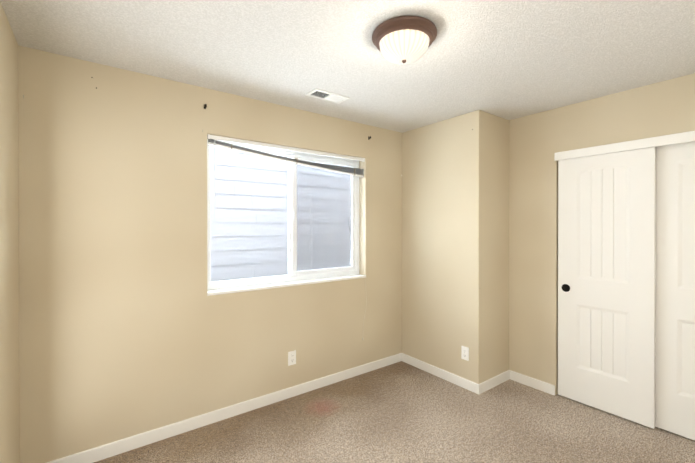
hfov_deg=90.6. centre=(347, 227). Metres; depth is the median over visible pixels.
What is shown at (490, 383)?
baseboard
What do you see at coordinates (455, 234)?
wall bump-out
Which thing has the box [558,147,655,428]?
closet door
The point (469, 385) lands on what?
baseboard
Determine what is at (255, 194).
window glass
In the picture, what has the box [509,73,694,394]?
wall
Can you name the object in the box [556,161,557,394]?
door frame
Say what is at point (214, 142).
window blinds
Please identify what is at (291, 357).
outlet
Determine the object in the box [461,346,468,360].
outlet
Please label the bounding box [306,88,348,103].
ceiling vent
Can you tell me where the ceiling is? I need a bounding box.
[0,0,694,132]
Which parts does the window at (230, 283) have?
window sash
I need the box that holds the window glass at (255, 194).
[210,146,350,288]
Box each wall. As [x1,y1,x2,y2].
[0,2,19,462]
[18,45,401,462]
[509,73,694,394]
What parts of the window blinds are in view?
pull cord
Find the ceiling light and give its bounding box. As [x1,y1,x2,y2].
[372,16,436,64]
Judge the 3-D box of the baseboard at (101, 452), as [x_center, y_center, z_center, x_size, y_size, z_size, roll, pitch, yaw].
[-0.603,1.389,2.805,2.960,0.083,0.012,0,0,-37]
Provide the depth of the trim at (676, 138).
2.51 m
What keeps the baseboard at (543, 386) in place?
attached to the wall at (537, 141)
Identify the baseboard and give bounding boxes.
[46,353,401,462]
[402,353,481,393]
[482,370,509,392]
[510,370,554,395]
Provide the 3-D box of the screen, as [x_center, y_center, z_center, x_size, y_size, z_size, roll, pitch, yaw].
[-0.218,-0.104,3.272,0.703,1.081,0.001,0,0,-37]
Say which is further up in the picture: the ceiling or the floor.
the ceiling
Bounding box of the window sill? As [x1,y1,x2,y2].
[207,274,365,295]
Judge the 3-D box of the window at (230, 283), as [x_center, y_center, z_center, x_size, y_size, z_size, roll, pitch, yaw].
[-0.494,-0.103,3.047,1.490,1.157,0.055,0,0,-37]
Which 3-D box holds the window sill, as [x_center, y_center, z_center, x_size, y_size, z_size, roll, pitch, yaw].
[-0.448,0.486,2.987,1.498,0.022,0.108,0,0,-37]
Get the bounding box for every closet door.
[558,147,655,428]
[655,141,694,439]
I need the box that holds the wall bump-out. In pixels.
[402,110,509,383]
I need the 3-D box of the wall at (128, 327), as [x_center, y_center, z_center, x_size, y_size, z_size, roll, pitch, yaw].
[-0.189,0.209,3.215,4.420,2.440,0.160,0,0,-37]
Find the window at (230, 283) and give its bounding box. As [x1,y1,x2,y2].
[207,140,358,289]
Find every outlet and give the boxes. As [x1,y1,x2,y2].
[288,350,295,365]
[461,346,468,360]
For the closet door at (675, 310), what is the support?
in the wall at (537, 141)
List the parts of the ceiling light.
glass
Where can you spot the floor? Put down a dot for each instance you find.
(401, 412)
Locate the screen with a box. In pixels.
[297,164,350,270]
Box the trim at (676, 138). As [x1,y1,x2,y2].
[554,131,694,160]
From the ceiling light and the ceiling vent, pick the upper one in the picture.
the ceiling light
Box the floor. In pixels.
[94,361,694,462]

